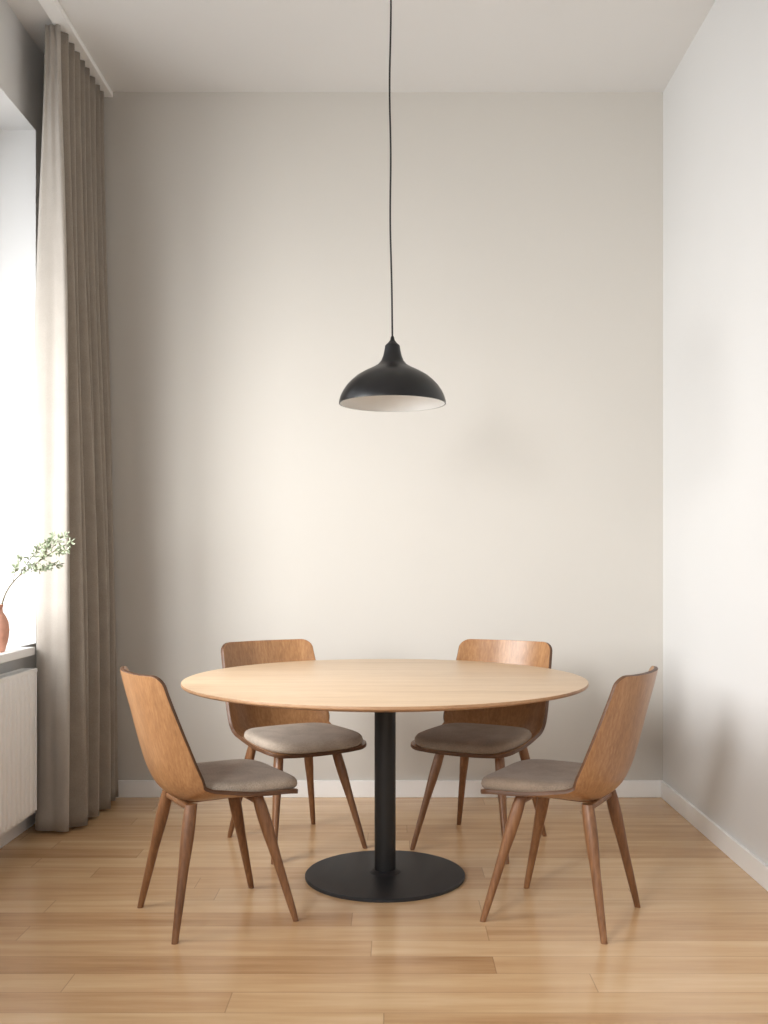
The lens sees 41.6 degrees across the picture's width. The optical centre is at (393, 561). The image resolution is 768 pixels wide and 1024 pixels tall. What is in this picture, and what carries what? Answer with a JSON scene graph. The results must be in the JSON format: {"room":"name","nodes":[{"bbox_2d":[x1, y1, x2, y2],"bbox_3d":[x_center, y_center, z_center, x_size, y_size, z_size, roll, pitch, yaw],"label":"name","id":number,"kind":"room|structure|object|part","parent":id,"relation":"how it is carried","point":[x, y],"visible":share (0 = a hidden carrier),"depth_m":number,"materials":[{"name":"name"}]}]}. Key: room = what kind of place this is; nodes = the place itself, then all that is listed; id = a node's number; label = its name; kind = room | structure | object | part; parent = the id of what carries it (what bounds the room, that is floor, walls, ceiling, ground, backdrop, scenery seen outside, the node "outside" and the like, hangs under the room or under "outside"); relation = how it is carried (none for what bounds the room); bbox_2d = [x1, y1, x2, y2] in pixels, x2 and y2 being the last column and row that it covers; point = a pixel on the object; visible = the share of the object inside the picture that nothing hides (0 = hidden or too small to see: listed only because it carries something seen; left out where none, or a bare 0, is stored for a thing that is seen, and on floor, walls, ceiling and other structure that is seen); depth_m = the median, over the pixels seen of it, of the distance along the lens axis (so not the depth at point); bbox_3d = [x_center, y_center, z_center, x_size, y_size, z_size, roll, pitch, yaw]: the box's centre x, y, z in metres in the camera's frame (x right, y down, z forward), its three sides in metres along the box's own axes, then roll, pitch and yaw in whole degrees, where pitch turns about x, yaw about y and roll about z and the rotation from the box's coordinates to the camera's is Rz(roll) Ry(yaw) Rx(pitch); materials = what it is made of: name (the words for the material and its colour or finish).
{"room":"dining room","nodes":[
{"label":"dining room","id":0,"kind":"room"},
{"bbox_2d":[0,0,43,673],"bbox_3d":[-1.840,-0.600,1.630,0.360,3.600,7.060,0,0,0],"label":"window","id":1,"kind":"structure","parent":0,"point":[21,60],"depth_m":4.68,"materials":[{"name":"white glass"}]},
{"bbox_2d":[0,813,34,848],"bbox_3d":[-1.653,1.157,1.623,0.014,0.085,7.046,0,0,0],"label":"baseboard","id":2,"kind":"structure","parent":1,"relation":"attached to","point":[28,822],"depth_m":4.42,"materials":[{"name":"white paint"}]},
{"bbox_2d":[0,643,35,663],"bbox_3d":[-1.752,0.393,3.070,0.335,0.035,3.220,0,0,0],"label":"windowsill","id":3,"kind":"structure","parent":1,"relation":"attached to","point":[13,651],"depth_m":4.33,"materials":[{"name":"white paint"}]},
{"bbox_2d":[0,604,9,651],"bbox_3d":[-1.668,0.275,4.200,0.130,0.198,0.130,0,0,0],"label":"vase","id":4,"kind":"object","parent":3,"relation":"on","point":[4,623],"visible":1,"depth_m":4.18,"materials":[{"name":"ceramic"}]},
{"bbox_2d":[1,531,74,603],"bbox_3d":[-1.470,0.028,4.170,0.299,0.324,0.166,0,0,-17],"label":"branch","id":5,"kind":"object","parent":4,"relation":"on","point":[48,545],"visible":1,"depth_m":4.19,"materials":[{"name":"green plant"}]},
{"bbox_2d":[0,668,37,835],"bbox_3d":[-1.606,0.776,3.350,0.108,0.628,2.100,0,0,0],"label":"radiator","id":6,"kind":"object","parent":1,"relation":"attached to","point":[18,688],"visible":1,"depth_m":4.18,"materials":[{"name":"metal"}]},
{"bbox_2d":[0,668,37,682],"bbox_3d":[-1.587,0.469,3.350,0.069,0.014,2.100,0,0,0],"label":"grille","id":7,"kind":"object","parent":6,"relation":"attached to","point":[22,674],"depth_m":4.22,"materials":[{"name":"metal"}]},
{"bbox_2d":[6,0,714,91],"bbox_3d":[-0.223,-2.450,1.630,3.594,0.100,7.460,0,0,0],"label":"ceiling","id":8,"kind":"structure","parent":0,"point":[135,45],"depth_m":4.65,"materials":[{"name":"paint"}]},
{"bbox_2d":[38,0,112,96],"bbox_3d":[-1.470,-2.386,3.179,0.070,0.028,3.959,0,0,0],"label":"rail","id":9,"kind":"object","parent":8,"relation":"attached to","point":[53,9],"visible":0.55,"depth_m":4.58,"materials":[{"name":"white metal"}]},
{"bbox_2d":[34,24,117,831],"bbox_3d":[-1.481,-0.591,4.790,0.221,3.558,0.700,0,0,0],"label":"curtain","id":10,"kind":"object","parent":9,"relation":"hanging from","point":[77,725],"visible":0.98,"depth_m":4.53,"materials":[{"name":"fabric"}]},
{"bbox_3d":[-1.468,-0.591,4.810,0.201,3.558,0.659,0,0,0],"label":"panel","id":11,"kind":"part","parent":10,"relation":"part of","materials":[{"name":"fabric"}]},
{"bbox_2d":[339,0,445,411],"bbox_3d":[-0.006,-1.502,3.860,0.408,1.795,0.408,0,0,0],"label":"pendant lamp","id":12,"kind":"object","parent":8,"relation":"hanging from","point":[391,385],"visible":1,"depth_m":3.80,"materials":[{"name":"black metal"}]},
{"bbox_3d":[-0.011,-1.613,3.860,0.018,1.515,0.007,0,0,0],"label":"cord","id":13,"kind":"part","parent":12,"relation":"part of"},
{"bbox_3d":[-0.006,-0.715,3.860,0.408,0.222,0.408,0,0,0],"label":"lamp shade","id":14,"kind":"part","parent":12,"relation":"part of","materials":[{"name":"black metal"}]},
{"bbox_2d":[104,92,662,779],"bbox_3d":[-0.223,-0.600,5.260,3.594,3.600,0.200,0,0,0],"label":"wall","id":15,"kind":"structure","parent":0,"point":[248,237],"depth_m":5.16,"materials":[{"name":"paint"}]},
{"bbox_2d":[118,780,662,796],"bbox_3d":[-0.143,1.157,5.153,3.034,0.085,0.014,0,0,0],"label":"baseboard","id":16,"kind":"structure","parent":15,"relation":"attached to","point":[126,788],"depth_m":5.15,"materials":[{"name":"white paint"}]},
{"bbox_2d":[0,797,767,1023],"bbox_3d":[-0.223,1.250,1.630,3.594,0.100,7.460,0,0,0],"label":"floor","id":17,"kind":"structure","parent":0,"point":[77,947],"depth_m":3.29,"materials":[{"name":"brown wood"}]},
{"bbox_2d":[120,666,298,944],"bbox_3d":[-0.635,0.777,3.428,0.556,0.844,0.458,0,0,-30],"label":"dining chair","id":18,"kind":"object","parent":17,"relation":"on","point":[169,758],"visible":1,"depth_m":3.28,"materials":[{"name":"brown wood"}]},
{"bbox_3d":[-0.827,0.992,3.495,0.132,0.414,0.040,0,0,10],"label":"leg","id":19,"kind":"part","parent":18,"relation":"part of","materials":[{"name":"brown wood"}]},
{"bbox_3d":[-0.673,0.992,3.229,0.040,0.414,0.132,0,0,20],"label":"leg","id":20,"kind":"part","parent":18,"relation":"part of","materials":[{"name":"brown wood"}]},
{"bbox_3d":[-0.553,0.992,3.656,0.040,0.414,0.159,0,0,27],"label":"leg","id":21,"kind":"part","parent":18,"relation":"part of","materials":[{"name":"brown wood"}]},
{"bbox_2d":[197,759,296,791],"bbox_3d":[-0.571,0.743,3.465,0.408,0.057,0.414,0,0,-30],"label":"seat cushion","id":22,"kind":"object","parent":18,"relation":"on","point":[232,775],"depth_m":3.37,"materials":[{"name":"beige fabric"}]},
{"bbox_3d":[-0.397,0.992,3.385,0.159,0.414,0.040,0,0,3],"label":"leg","id":23,"kind":"part","parent":18,"relation":"part of","materials":[{"name":"brown wood"}]},
{"bbox_2d":[221,639,366,864],"bbox_3d":[-0.441,0.777,4.351,0.490,0.844,0.617,0,0,-32],"label":"dining chair","id":24,"kind":"object","parent":17,"relation":"on","point":[280,734],"visible":0.78,"depth_m":4.37,"materials":[{"name":"brown wood"}]},
{"bbox_3d":[-0.659,0.992,4.390,0.144,0.414,0.044,0,0,20],"label":"leg","id":25,"kind":"part","parent":24,"relation":"part of","materials":[{"name":"brown wood"}]},
{"bbox_3d":[-0.474,0.992,4.090,0.043,0.414,0.174,0,0,-1],"label":"leg","id":26,"kind":"part","parent":24,"relation":"part of","materials":[{"name":"brown wood"}]},
{"bbox_2d":[244,723,362,753],"bbox_3d":[-0.399,0.743,4.282,0.443,0.057,0.453,0,0,-32],"label":"seat cushion","id":27,"kind":"object","parent":24,"relation":"on","point":[290,738],"depth_m":4.16,"materials":[{"name":"beige fabric"}]},
{"bbox_3d":[-0.381,0.992,4.563,0.044,0.414,0.144,0,0,6],"label":"leg","id":28,"kind":"part","parent":24,"relation":"part of","materials":[{"name":"brown wood"}]},
{"bbox_3d":[-0.192,0.992,4.266,0.174,0.414,0.043,0,0,27],"label":"leg","id":29,"kind":"part","parent":24,"relation":"part of","materials":[{"name":"brown wood"}]},
{"bbox_2d":[181,659,588,902],"bbox_3d":[-0.034,0.822,3.860,1.528,0.757,1.528,0,0,0],"label":"dining table","id":30,"kind":"object","parent":17,"relation":"on","point":[384,687],"visible":1,"depth_m":3.78,"materials":[{"name":"brown wood"}]},
{"bbox_3d":[-0.034,1.186,3.860,0.610,0.028,0.610,0,0,0],"label":"plate","id":31,"kind":"part","parent":30,"relation":"part of","materials":[{"name":"black metal"}]},
{"bbox_2d":[410,639,551,863],"bbox_3d":[0.387,0.777,4.353,0.490,0.844,0.617,0,0,28],"label":"dining chair","id":32,"kind":"object","parent":17,"relation":"on","point":[497,733],"visible":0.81,"depth_m":4.38,"materials":[{"name":"brown wood"}]},
{"bbox_3d":[0.144,0.992,4.250,0.174,0.414,0.043,0,0,-31],"label":"leg","id":33,"kind":"part","parent":32,"relation":"part of","materials":[{"name":"brown wood"}]},
{"bbox_3d":[0.312,0.992,4.560,0.044,0.414,0.144,0,0,-10],"label":"leg","id":34,"kind":"part","parent":32,"relation":"part of","materials":[{"name":"brown wood"}]},
{"bbox_2d":[414,723,531,753],"bbox_3d":[0.349,0.743,4.281,0.443,0.057,0.453,0,0,28],"label":"seat cushion","id":35,"kind":"object","parent":32,"relation":"on","point":[446,738],"depth_m":4.16,"materials":[{"name":"grey fabric"}]},
{"bbox_3d":[0.438,0.992,4.094,0.043,0.414,0.174,0,0,-3],"label":"leg","id":36,"kind":"part","parent":32,"relation":"part of","materials":[{"name":"brown wood"}]},
{"bbox_3d":[0.601,0.992,4.406,0.144,0.414,0.044,0,0,-24],"label":"leg","id":37,"kind":"part","parent":32,"relation":"part of","materials":[{"name":"brown wood"}]},
{"bbox_2d":[480,666,657,943],"bbox_3d":[0.602,0.777,3.429,0.556,0.844,0.458,0,0,29],"label":"dining chair","id":38,"kind":"object","parent":17,"relation":"on","point":[609,757],"visible":1,"depth_m":3.28,"materials":[{"name":"brown wood"}]},
{"bbox_3d":[0.365,0.992,3.381,0.159,0.414,0.040,0,0,-4],"label":"leg","id":39,"kind":"part","parent":38,"relation":"part of","materials":[{"name":"brown wood"}]},
{"bbox_2d":[481,759,581,791],"bbox_3d":[0.538,0.743,3.464,0.408,0.057,0.414,0,0,29],"label":"seat cushion","id":40,"kind":"object","parent":38,"relation":"on","point":[530,775],"depth_m":3.37,"materials":[{"name":"grey fabric"}]},
{"bbox_3d":[0.517,0.992,3.655,0.040,0.414,0.159,0,0,-28],"label":"leg","id":41,"kind":"part","parent":38,"relation":"part of","materials":[{"name":"brown wood"}]},
{"bbox_3d":[0.644,0.992,3.230,0.040,0.414,0.132,0,0,-21],"label":"leg","id":42,"kind":"part","parent":38,"relation":"part of","materials":[{"name":"brown wood"}]},
{"bbox_3d":[0.793,0.992,3.498,0.132,0.414,0.040,0,0,-11],"label":"leg","id":43,"kind":"part","parent":38,"relation":"part of","materials":[{"name":"brown wood"}]},
{"bbox_2d":[663,0,767,864],"bbox_3d":[1.474,-0.600,1.630,0.200,3.600,7.060,0,0,0],"label":"wall","id":44,"kind":"structure","parent":0,"point":[715,101],"depth_m":4.28,"materials":[{"name":"white paint"}]},
{"bbox_2d":[661,781,767,890],"bbox_3d":[1.367,1.157,1.623,0.014,0.085,7.046,0,0,0],"label":"baseboard","id":45,"kind":"structure","parent":44,"relation":"attached to","point":[751,864],"depth_m":4.23,"materials":[{"name":"white paint"}]}
]}

